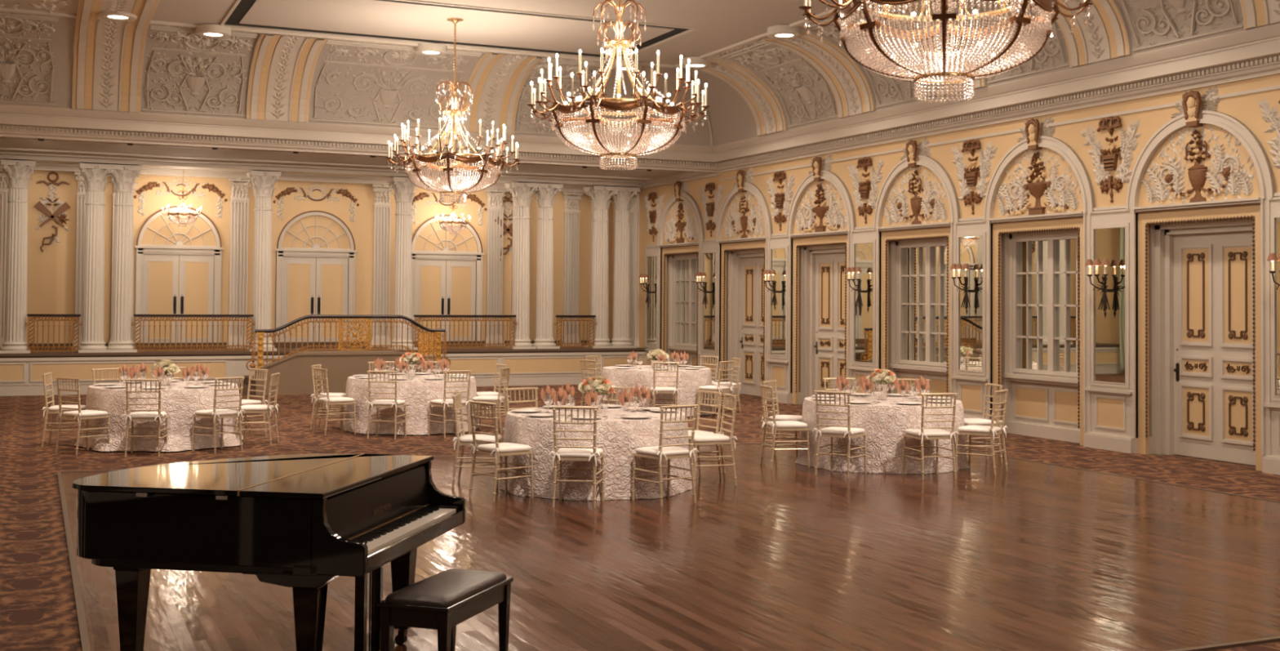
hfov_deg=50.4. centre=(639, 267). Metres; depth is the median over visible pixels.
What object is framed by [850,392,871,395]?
charger plate
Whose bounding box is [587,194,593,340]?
pilaster
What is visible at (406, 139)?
candle
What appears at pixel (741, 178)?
bust
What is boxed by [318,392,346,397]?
cushion
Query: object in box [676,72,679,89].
candle
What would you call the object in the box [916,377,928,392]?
napkin
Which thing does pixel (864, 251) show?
mirror
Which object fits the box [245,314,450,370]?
stair railing
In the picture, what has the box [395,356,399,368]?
napkin
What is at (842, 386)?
napkin
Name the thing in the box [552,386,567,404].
napkin
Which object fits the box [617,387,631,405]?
napkin
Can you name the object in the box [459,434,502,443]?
cushion
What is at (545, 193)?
column
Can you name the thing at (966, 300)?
wall sconce
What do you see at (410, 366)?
water goblet
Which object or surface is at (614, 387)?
chair
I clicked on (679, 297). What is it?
window
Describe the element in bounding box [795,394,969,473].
tablecloth
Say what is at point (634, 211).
pilaster
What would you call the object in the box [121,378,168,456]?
chair
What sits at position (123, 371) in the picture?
napkin
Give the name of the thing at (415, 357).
flower arrangement
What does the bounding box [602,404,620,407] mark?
charger plate
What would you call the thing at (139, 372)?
water goblet
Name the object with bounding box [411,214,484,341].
door
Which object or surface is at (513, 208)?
pilaster
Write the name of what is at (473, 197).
relief
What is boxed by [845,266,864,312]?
wall sconce
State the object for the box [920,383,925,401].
wine glass
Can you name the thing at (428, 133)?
candle
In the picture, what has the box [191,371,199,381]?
water goblet
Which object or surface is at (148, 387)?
charger plate
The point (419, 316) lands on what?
railing
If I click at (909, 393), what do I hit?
water goblet
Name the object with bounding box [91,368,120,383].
chair
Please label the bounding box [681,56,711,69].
recessed light
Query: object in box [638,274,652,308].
wall sconce
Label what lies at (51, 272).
wall
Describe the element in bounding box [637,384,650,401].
napkin
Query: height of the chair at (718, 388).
0.930 m
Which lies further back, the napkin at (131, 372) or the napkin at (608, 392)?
the napkin at (131, 372)
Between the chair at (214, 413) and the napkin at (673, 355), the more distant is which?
the napkin at (673, 355)
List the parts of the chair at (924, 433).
leg, leg, seat frame, leg, rail, rail, rail, rail, rail, leg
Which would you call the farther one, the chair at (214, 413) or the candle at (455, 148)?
the candle at (455, 148)
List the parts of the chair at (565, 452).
leg, leg, rail, rail, rail, rail, rail, seat frame, leg, leg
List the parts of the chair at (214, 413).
leg, seat frame, leg, leg, rail, rail, rail, rail, rail, leg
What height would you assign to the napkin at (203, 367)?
0.180 m
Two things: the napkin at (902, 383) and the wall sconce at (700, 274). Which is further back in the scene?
the wall sconce at (700, 274)
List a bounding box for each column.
[0,159,35,353]
[77,162,113,352]
[106,164,142,352]
[246,170,281,351]
[386,176,417,350]
[504,182,539,348]
[532,182,563,348]
[583,185,618,348]
[610,186,639,347]
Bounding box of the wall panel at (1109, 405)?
[1083,210,1133,453]
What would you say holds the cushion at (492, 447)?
on the chair at (495, 448)
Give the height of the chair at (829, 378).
0.930 m
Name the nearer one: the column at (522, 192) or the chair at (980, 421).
the chair at (980, 421)
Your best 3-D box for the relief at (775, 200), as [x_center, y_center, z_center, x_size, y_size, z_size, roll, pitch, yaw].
[2.652,-1.260,25.906,0.090,1.148,1.088,1,-1,-24]
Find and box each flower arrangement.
[151,359,180,385]
[399,351,424,377]
[577,375,616,413]
[647,348,668,367]
[866,368,897,399]
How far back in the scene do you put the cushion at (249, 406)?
17.59 m
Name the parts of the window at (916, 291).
frame, rope moulding, mirror pane, casing, panel moulding, dado panel, frame, mirror pane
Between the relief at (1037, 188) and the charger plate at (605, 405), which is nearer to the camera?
the charger plate at (605, 405)
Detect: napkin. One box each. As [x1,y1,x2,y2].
[118,364,128,377]
[128,364,137,378]
[137,362,147,374]
[154,365,164,378]
[182,364,193,378]
[192,362,202,375]
[197,363,209,377]
[373,357,380,368]
[376,358,386,370]
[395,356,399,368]
[398,359,408,371]
[413,360,423,367]
[423,359,433,371]
[440,358,449,369]
[540,384,554,401]
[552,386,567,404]
[561,382,574,399]
[584,388,597,406]
[597,385,609,399]
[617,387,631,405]
[630,383,642,400]
[631,351,637,362]
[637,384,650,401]
[657,352,665,361]
[671,350,678,360]
[677,351,685,362]
[682,351,688,361]
[835,374,846,388]
[837,376,848,391]
[859,373,870,385]
[861,377,873,393]
[886,376,897,388]
[896,377,908,393]
[915,375,926,386]
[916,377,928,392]
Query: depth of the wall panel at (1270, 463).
15.51 m
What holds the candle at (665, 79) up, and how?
on the chandelier at (670, 129)
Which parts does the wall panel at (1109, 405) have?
dado panel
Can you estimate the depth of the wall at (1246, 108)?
19.83 m
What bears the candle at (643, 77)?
on the chandelier at (670, 129)
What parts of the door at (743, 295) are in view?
handle, rope moulding, casing, panel, panel, panel, panel, panel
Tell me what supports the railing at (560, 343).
on the stage
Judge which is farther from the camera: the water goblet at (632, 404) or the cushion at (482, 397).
the cushion at (482, 397)
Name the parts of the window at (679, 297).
rope moulding, casing, frame, mirror pane, panel moulding, dado panel, frame, mirror pane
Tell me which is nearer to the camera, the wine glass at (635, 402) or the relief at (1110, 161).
the wine glass at (635, 402)
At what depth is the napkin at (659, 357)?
22.68 m
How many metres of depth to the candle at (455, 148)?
20.33 m
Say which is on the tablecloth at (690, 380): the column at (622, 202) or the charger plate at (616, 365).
the charger plate at (616, 365)
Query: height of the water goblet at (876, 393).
0.185 m
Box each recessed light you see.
[98,11,137,22]
[195,23,231,38]
[415,43,447,56]
[612,59,641,71]
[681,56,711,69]
[767,24,801,39]
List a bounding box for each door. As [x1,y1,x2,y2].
[134,205,222,342]
[275,210,356,342]
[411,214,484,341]
[715,182,773,395]
[786,169,856,404]
[1125,110,1275,471]
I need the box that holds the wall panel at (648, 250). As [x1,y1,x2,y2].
[644,246,658,364]
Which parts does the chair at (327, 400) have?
leg, rail, leg, seat frame, leg, leg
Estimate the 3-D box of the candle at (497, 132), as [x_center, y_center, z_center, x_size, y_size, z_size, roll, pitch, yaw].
[-2.282,-2.063,21.814,0.025,0.212,0.025,1,-1,-15]
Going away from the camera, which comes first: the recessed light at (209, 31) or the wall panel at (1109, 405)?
the wall panel at (1109, 405)
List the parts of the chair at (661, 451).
leg, seat frame, leg, leg, rail, rail, rail, rail, rail, leg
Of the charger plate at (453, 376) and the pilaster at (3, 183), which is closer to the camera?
the charger plate at (453, 376)
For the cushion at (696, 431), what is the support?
on the chair at (696, 431)
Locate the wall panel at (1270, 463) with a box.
[1262,199,1279,474]
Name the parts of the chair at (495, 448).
leg, rail, rail, rail, rail, rail, leg, seat frame, leg, leg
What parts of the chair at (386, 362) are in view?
rail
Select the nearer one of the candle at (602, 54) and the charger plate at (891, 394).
the candle at (602, 54)
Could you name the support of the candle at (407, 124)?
on the chandelier at (420, 178)
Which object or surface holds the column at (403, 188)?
on the stage
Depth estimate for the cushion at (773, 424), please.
15.64 m
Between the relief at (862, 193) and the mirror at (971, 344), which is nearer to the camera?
the mirror at (971, 344)
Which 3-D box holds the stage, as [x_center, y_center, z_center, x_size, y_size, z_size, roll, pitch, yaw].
[-6.548,2.147,28.965,14.260,0.820,3.700,1,-1,-24]
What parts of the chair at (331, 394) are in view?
leg, leg, leg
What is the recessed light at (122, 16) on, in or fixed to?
in the ceiling
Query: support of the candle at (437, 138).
on the chandelier at (420, 178)
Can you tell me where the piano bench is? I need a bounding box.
[377,568,513,650]
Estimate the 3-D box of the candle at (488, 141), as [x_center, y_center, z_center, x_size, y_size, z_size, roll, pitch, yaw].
[-2.289,-1.812,20.546,0.025,0.212,0.025,1,-1,-17]
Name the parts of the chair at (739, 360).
leg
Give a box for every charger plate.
[93,382,118,385]
[104,385,130,388]
[122,380,144,382]
[142,386,167,388]
[183,385,208,387]
[200,380,224,382]
[207,382,230,385]
[352,373,374,376]
[355,376,377,378]
[386,372,405,374]
[386,377,408,379]
[414,372,433,374]
[423,377,444,379]
[447,373,466,375]
[448,375,468,377]
[511,408,542,412]
[525,413,557,417]
[542,404,569,408]
[569,415,602,419]
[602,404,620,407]
[613,367,631,368]
[616,364,632,366]
[619,414,652,418]
[640,406,670,410]
[649,408,679,412]
[675,364,693,366]
[682,367,699,368]
[688,365,705,367]
[811,394,837,397]
[811,397,838,400]
[845,400,871,403]
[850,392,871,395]
[886,393,910,395]
[895,401,921,404]
[925,396,951,399]
[927,400,953,403]
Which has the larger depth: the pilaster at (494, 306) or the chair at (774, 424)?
the pilaster at (494, 306)
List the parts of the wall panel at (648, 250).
dado panel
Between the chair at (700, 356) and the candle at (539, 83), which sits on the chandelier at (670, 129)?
the candle at (539, 83)
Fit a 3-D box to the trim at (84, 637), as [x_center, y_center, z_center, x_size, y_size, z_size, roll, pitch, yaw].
[0.748,2.212,12.177,10.810,0.016,10.380,1,-1,-24]
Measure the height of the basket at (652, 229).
1.148 m
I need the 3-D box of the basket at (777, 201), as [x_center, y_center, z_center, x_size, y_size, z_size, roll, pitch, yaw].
[2.652,-1.261,25.893,0.080,1.148,0.470,1,-1,-24]
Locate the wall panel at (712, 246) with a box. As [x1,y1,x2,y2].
[697,242,717,382]
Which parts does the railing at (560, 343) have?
post, handrail, post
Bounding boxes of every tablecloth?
[74,381,243,451]
[343,373,479,434]
[499,405,692,500]
[600,364,715,416]
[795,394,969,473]
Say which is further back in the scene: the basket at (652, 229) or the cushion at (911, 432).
the basket at (652, 229)
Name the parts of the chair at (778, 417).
leg, rail, leg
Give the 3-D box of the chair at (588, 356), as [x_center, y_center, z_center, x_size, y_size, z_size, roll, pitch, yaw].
[-0.662,2.021,23.950,0.484,0.930,0.485,-1,-2,39]
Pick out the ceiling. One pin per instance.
(674, 28)
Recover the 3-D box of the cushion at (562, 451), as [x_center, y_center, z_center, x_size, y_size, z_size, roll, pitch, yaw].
[-0.576,1.731,12.754,0.426,0.058,0.410,0,-1,6]
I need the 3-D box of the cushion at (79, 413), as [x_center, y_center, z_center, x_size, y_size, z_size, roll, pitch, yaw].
[-6.825,1.789,16.718,0.426,0.058,0.410,0,-2,31]
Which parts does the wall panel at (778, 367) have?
dado panel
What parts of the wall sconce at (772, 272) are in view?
arm, lamp shade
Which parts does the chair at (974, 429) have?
leg, leg, seat frame, leg, rail, leg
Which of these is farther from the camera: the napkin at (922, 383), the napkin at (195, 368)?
the napkin at (195, 368)
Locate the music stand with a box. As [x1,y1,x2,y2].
[325,462,423,498]
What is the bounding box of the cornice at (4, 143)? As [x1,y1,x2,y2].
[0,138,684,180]
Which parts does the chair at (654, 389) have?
leg, seat frame, rail, rail, rail, leg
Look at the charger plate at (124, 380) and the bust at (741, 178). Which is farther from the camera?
the bust at (741, 178)
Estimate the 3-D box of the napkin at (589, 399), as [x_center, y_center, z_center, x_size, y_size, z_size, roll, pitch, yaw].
[-0.476,1.286,13.448,0.142,0.180,0.050,2,-2,-39]
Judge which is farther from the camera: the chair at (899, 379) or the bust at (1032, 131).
the bust at (1032, 131)
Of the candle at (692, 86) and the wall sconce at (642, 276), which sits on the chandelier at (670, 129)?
the candle at (692, 86)
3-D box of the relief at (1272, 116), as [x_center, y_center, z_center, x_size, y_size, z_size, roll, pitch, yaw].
[7.387,-1.472,15.315,0.090,1.148,1.124,1,-1,-24]
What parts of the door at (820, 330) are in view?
rope moulding, casing, panel, panel, panel, panel, panel, panel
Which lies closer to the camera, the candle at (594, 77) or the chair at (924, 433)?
the candle at (594, 77)
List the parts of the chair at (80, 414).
leg, rail, rail, rail, rail, rail, leg, seat frame, leg, leg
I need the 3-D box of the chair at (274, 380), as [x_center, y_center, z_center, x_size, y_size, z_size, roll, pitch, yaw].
[-4.991,1.844,17.771,0.484,0.930,0.485,0,-1,-2]
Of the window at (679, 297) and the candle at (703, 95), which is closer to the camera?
the candle at (703, 95)
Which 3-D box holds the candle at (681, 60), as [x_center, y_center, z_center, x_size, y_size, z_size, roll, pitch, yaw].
[0.451,-2.173,14.922,0.025,0.212,0.025,1,-2,-37]
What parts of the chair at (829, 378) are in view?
leg, rail, rail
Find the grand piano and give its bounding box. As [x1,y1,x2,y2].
[72,453,465,650]
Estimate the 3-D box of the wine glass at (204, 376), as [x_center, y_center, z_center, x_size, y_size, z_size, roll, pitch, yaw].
[-5.705,1.435,17.779,0.076,0.205,0.075,1,-1,-24]
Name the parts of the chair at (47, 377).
leg, leg, seat frame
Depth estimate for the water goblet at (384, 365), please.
19.56 m
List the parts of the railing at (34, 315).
post, handrail, post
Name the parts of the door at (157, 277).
panel, handle, handle, panel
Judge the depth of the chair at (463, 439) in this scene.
13.78 m
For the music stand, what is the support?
attached to the grand piano
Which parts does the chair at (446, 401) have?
leg, leg, seat frame, rail, rail, rail, rail, leg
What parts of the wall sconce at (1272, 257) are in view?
lamp shade, arm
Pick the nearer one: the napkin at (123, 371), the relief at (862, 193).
the napkin at (123, 371)
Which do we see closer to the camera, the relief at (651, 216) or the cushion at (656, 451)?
the cushion at (656, 451)
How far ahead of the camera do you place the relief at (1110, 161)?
17.92 m
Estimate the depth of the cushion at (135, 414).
16.38 m
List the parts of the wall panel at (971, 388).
dado panel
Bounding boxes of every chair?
[41,372,85,446]
[54,377,110,454]
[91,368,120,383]
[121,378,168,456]
[168,366,186,381]
[191,376,245,453]
[235,372,279,445]
[240,368,268,436]
[310,364,346,429]
[312,367,355,435]
[364,370,406,439]
[368,360,395,374]
[421,360,443,372]
[427,369,471,438]
[451,392,502,488]
[467,400,533,502]
[470,366,510,432]
[476,363,508,415]
[502,386,537,429]
[548,405,604,507]
[580,359,617,405]
[584,355,601,405]
[602,386,639,404]
[631,404,698,506]
[649,361,680,408]
[688,390,723,479]
[688,392,737,486]
[696,360,734,417]
[699,355,719,408]
[711,357,741,412]
[760,384,809,467]
[761,379,801,457]
[812,390,866,477]
[822,377,854,394]
[896,377,929,395]
[902,392,959,479]
[955,389,1008,474]
[964,382,1003,462]
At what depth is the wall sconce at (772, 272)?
25.78 m
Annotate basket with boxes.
[648,191,657,241]
[704,182,716,236]
[773,171,786,231]
[856,156,872,223]
[960,139,982,214]
[1096,115,1123,203]
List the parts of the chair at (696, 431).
leg, rail, rail, rail, rail, rail, leg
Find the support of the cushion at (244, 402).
on the chair at (244, 402)
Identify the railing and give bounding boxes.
[24,313,83,352]
[131,314,255,351]
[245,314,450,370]
[412,314,517,348]
[553,315,597,348]
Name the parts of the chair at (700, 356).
rail, leg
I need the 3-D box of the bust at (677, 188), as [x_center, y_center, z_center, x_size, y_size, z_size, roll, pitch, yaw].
[0.843,-1.689,29.881,0.164,0.464,0.792,1,-1,-24]
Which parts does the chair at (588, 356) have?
leg, rail, leg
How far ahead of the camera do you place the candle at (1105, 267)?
17.69 m
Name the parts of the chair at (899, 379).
rail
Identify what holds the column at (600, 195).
on the stage
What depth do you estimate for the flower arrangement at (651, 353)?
23.12 m
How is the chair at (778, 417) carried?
on the floor
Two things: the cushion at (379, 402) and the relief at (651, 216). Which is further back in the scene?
the relief at (651, 216)
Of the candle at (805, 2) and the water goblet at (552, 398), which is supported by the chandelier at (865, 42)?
the candle at (805, 2)
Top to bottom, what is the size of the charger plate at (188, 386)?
0.018 m
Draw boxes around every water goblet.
[120,371,127,379]
[137,372,145,387]
[166,372,173,381]
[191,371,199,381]
[383,364,390,377]
[408,365,415,378]
[432,364,439,373]
[544,394,553,413]
[565,396,574,416]
[600,397,609,417]
[630,396,639,408]
[844,384,853,400]
[851,381,858,396]
[874,386,882,402]
[908,386,915,395]
[911,382,918,398]
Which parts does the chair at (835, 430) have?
leg, leg, rail, rail, rail, rail, rail, seat frame, leg, leg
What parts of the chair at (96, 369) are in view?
leg, rail, rail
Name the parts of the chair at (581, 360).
leg, rail, leg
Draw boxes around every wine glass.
[200,368,206,385]
[544,391,551,412]
[556,394,563,415]
[622,395,629,414]
[630,395,636,411]
[640,391,646,411]
[849,386,856,399]
[871,387,878,401]
[899,384,906,395]
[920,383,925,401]
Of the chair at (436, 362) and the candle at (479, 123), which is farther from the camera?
the chair at (436, 362)
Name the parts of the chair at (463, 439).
leg, leg, seat frame, leg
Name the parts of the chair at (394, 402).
leg, leg, rail, rail, rail, rail, rail, seat frame, leg, leg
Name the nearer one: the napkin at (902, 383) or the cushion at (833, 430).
the cushion at (833, 430)
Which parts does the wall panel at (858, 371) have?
dado panel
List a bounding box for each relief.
[34,171,70,252]
[133,176,227,217]
[272,182,359,222]
[411,191,486,226]
[494,191,512,260]
[644,191,664,241]
[662,200,697,244]
[699,182,724,236]
[722,191,765,239]
[766,171,795,231]
[794,180,847,233]
[847,156,884,223]
[883,164,948,226]
[951,139,998,214]
[995,147,1080,217]
[1080,115,1142,203]
[1141,123,1254,204]
[1257,97,1279,168]
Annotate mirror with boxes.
[644,253,658,347]
[701,249,717,352]
[768,244,788,359]
[852,239,875,366]
[955,231,986,375]
[1090,222,1129,387]
[1270,212,1279,400]
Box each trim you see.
[0,22,1279,173]
[57,441,1279,650]
[645,84,1279,247]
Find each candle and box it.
[387,144,390,157]
[390,146,392,159]
[394,137,395,150]
[395,140,398,154]
[400,126,403,139]
[404,133,407,146]
[406,139,408,152]
[407,124,408,137]
[417,122,419,135]
[428,133,430,145]
[436,137,438,151]
[439,121,440,134]
[446,131,448,144]
[453,138,456,151]
[455,121,457,134]
[479,123,480,136]
[487,140,489,153]
[491,133,493,146]
[497,132,498,144]
[500,142,502,155]
[502,127,504,140]
[511,138,513,151]
[515,145,517,158]
[530,85,533,103]
[533,93,535,110]
[537,82,540,101]
[540,73,542,92]
[543,84,546,101]
[547,62,550,79]
[550,67,551,84]
[555,58,558,76]
[559,71,561,88]
[570,77,573,96]
[578,54,581,72]
[582,75,584,92]
[584,66,586,85]
[592,75,595,94]
[600,53,603,71]
[635,53,637,71]
[642,76,644,95]
[650,66,653,85]
[653,75,655,93]
[657,55,659,73]
[664,78,666,97]
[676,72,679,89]
[680,59,682,77]
[685,69,688,86]
[687,63,689,81]
[691,85,693,102]
[694,75,697,93]
[697,84,699,102]
[702,94,704,110]
[704,87,706,106]
[803,0,807,5]
[807,0,810,12]
[1104,266,1106,274]
[1271,262,1274,271]
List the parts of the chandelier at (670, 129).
candle arm, candle arm, candle arm, candle arm, candle arm, candle arm, candle arm, candle arm, candle arm, candle arm, bead panel, candle arm, bead panel, candle arm, crystal chain, bead panel, candle arm, crystal chain, crystal chain, candle arm, crystal chain, bead panel, stem, bead panel, crystal chain, candle arm, candle arm, crystal chain, bead panel, crystal chain, candle arm, bead panel, candle arm, bead panel, candle arm, candle arm, candle arm, candle arm, candle arm, candle arm, candle arm, candle arm, candle arm, candle arm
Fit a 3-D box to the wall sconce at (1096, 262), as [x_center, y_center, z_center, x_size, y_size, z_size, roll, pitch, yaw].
[5.998,0.281,17.827,0.325,0.780,0.325,0,-1,21]
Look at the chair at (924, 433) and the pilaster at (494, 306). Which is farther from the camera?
the pilaster at (494, 306)
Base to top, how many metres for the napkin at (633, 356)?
0.180 m
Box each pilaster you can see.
[0,168,8,347]
[71,171,86,349]
[108,175,115,346]
[226,177,251,347]
[371,183,393,346]
[484,188,506,346]
[510,194,514,342]
[561,191,582,345]
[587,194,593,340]
[629,189,640,347]
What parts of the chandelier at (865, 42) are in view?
candle arm, candle arm, candle arm, candle arm, bead panel, bead panel, bead panel, bead panel, stem, bead panel, bead panel, bead panel, bead panel, candle arm, candle arm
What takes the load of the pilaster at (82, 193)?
attached to the wall at (51, 272)
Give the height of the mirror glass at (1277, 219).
2.060 m
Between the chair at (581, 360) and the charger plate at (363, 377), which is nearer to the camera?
the charger plate at (363, 377)
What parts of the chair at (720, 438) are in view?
leg, seat frame, leg, rail, leg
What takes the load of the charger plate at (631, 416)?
on the tablecloth at (618, 438)
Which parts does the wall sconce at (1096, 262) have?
lamp shade, arm, lamp shade, arm, arm, lamp shade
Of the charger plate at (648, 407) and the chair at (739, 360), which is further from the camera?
the chair at (739, 360)
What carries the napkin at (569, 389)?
in the wine glass
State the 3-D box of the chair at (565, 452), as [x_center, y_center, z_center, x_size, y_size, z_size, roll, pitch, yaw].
[-0.579,1.747,12.726,0.485,0.930,0.484,0,-1,6]
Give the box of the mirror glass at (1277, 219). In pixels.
[1275,217,1279,395]
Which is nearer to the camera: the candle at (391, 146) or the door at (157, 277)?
the candle at (391, 146)
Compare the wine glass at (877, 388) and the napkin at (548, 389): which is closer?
the napkin at (548, 389)
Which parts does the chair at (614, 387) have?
rail, rail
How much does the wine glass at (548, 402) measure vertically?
0.205 m
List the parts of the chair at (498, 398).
leg, leg, seat frame, leg, leg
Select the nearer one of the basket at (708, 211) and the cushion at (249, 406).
the cushion at (249, 406)
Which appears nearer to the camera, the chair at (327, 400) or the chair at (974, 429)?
the chair at (974, 429)
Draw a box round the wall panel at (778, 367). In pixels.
[765,236,789,403]
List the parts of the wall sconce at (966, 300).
lamp shade, arm, lamp shade, arm, arm, lamp shade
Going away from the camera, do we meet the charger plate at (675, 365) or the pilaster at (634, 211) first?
the charger plate at (675, 365)
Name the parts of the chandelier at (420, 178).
candle arm, candle arm, candle arm, candle arm, candle arm, bead panel, crystal chain, crystal chain, bead panel, candle arm, candle arm, bead panel, crystal chain, stem, chain, crystal chain, bead panel, bead panel, crystal chain, crystal chain, candle arm, bead panel, candle arm, candle arm, candle arm, candle arm, candle arm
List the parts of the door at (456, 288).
panel, handle, handle, panel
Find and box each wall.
[0,170,612,343]
[611,74,1279,347]
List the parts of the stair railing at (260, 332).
newel panel, handrail, newel panel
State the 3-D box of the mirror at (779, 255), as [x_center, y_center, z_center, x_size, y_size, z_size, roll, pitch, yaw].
[2.635,0.653,25.848,0.026,2.140,0.690,1,-1,-24]
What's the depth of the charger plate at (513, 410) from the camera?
13.98 m
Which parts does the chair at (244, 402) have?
leg, rail, leg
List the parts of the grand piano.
leg, soundboard frame, lid, leg, arm, leg, arm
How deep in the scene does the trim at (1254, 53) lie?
22.92 m
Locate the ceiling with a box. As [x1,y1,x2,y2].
[0,0,849,65]
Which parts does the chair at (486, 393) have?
leg, leg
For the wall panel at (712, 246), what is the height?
3.120 m
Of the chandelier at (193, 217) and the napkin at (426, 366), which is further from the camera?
the chandelier at (193, 217)
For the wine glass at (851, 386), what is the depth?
15.92 m
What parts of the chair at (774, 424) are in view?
leg, rail, leg, seat frame, leg, leg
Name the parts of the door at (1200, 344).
handle, panel, panel, panel, rope moulding, casing, panel, panel, panel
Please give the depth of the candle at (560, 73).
15.73 m
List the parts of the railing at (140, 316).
post, handrail, post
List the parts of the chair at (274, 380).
leg, leg, seat frame, leg, leg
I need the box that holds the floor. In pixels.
[0,384,1279,650]
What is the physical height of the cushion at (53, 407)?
0.058 m
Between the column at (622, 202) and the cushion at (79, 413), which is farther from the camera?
the column at (622, 202)
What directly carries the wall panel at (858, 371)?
attached to the wall at (1246, 108)
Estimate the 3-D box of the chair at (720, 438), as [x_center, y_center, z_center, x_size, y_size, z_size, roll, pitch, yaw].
[0.734,1.792,14.226,0.484,0.930,0.485,1,-1,-14]
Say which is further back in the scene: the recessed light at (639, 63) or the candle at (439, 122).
the recessed light at (639, 63)
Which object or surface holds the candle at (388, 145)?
on the chandelier at (420, 178)
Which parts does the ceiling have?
moulding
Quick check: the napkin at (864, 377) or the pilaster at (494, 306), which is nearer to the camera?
the napkin at (864, 377)
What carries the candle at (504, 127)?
on the chandelier at (420, 178)
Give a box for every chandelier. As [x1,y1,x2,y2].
[161,168,201,226]
[386,17,519,203]
[435,194,471,234]
[527,0,710,170]
[798,0,1093,102]
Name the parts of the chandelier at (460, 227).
bead panel, stem, bead panel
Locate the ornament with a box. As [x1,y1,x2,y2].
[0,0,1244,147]
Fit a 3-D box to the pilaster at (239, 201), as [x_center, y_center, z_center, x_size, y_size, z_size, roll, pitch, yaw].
[-8.765,-0.112,29.729,0.540,3.740,0.180,1,-1,-24]
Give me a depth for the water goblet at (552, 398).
13.79 m
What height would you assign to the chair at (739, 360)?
0.930 m
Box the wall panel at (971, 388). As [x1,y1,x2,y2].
[951,222,987,418]
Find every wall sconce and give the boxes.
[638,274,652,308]
[694,271,710,308]
[762,269,779,311]
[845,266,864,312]
[950,263,972,314]
[1084,258,1111,317]
[1266,253,1279,289]
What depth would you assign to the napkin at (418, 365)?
20.48 m
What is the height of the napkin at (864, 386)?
0.180 m
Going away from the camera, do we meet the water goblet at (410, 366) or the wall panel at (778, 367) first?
the water goblet at (410, 366)
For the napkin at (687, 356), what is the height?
0.180 m
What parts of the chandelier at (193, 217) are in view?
bead panel, stem, bead panel, bead panel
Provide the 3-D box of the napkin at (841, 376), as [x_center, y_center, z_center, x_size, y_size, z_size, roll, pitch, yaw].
[2.418,1.374,16.309,0.142,0.180,0.050,1,-2,-27]
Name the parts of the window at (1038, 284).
frame, mirror pane, rope moulding, casing, panel moulding, dado panel, frame, mirror pane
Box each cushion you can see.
[48,404,85,410]
[62,409,107,417]
[128,411,167,417]
[195,408,237,415]
[237,404,274,410]
[241,399,262,404]
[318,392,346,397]
[318,396,354,402]
[371,399,404,404]
[430,398,466,404]
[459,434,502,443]
[472,395,505,400]
[476,391,502,395]
[477,442,530,453]
[557,447,603,457]
[635,445,688,456]
[650,386,675,391]
[688,429,714,433]
[688,433,729,441]
[698,385,729,390]
[711,382,737,386]
[766,420,807,427]
[768,414,801,421]
[820,426,864,435]
[904,428,951,436]
[957,424,1000,432]
[964,417,995,425]
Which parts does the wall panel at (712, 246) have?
dado panel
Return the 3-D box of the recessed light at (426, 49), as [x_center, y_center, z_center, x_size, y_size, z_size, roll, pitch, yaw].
[-3.619,-3.771,23.579,0.550,0.135,0.550,1,-1,-24]
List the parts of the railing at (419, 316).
post, handrail, post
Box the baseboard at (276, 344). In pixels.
[28,339,612,349]
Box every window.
[657,191,704,365]
[873,155,960,399]
[983,135,1095,444]
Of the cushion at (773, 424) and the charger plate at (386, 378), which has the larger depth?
the charger plate at (386, 378)
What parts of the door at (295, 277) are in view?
panel, handle, handle, panel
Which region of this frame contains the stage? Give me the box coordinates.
[0,345,647,395]
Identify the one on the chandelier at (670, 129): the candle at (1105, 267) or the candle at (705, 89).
the candle at (705, 89)
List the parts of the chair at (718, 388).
leg, seat frame, leg, rail, leg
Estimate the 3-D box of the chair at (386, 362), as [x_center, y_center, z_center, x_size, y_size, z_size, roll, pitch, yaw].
[-3.939,1.929,21.052,0.485,0.930,0.484,1,-2,-28]
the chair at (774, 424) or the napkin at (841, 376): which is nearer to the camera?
the chair at (774, 424)
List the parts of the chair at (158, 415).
leg, leg, rail, rail, rail, rail, rail, seat frame, leg, leg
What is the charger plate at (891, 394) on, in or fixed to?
on the tablecloth at (884, 424)
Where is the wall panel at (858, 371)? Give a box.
[848,230,875,394]
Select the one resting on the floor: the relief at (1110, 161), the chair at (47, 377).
the chair at (47, 377)
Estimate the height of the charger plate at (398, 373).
0.018 m
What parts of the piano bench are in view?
leg, leg, frame, leg, leg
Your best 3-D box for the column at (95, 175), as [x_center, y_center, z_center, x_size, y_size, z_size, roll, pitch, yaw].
[-10.847,-0.180,27.035,0.624,3.720,0.624,1,-1,-24]
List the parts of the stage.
panel, panel moulding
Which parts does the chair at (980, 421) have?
leg, leg, rail, leg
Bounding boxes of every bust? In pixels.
[671,181,688,201]
[734,167,753,191]
[808,154,832,181]
[900,137,931,167]
[1017,116,1055,150]
[1170,85,1220,127]
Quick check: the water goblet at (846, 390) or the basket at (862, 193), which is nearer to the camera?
the water goblet at (846, 390)
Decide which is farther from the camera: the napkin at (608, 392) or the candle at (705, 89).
the candle at (705, 89)
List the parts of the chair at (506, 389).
leg, rail, rail, rail, leg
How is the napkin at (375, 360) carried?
in the wine glass
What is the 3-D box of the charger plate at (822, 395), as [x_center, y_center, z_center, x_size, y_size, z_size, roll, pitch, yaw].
[2.229,1.556,16.425,0.316,0.018,0.316,1,-1,-24]
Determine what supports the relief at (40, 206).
attached to the wall at (51, 272)
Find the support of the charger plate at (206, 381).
on the tablecloth at (180, 403)
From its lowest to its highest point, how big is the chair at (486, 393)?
0.930 m

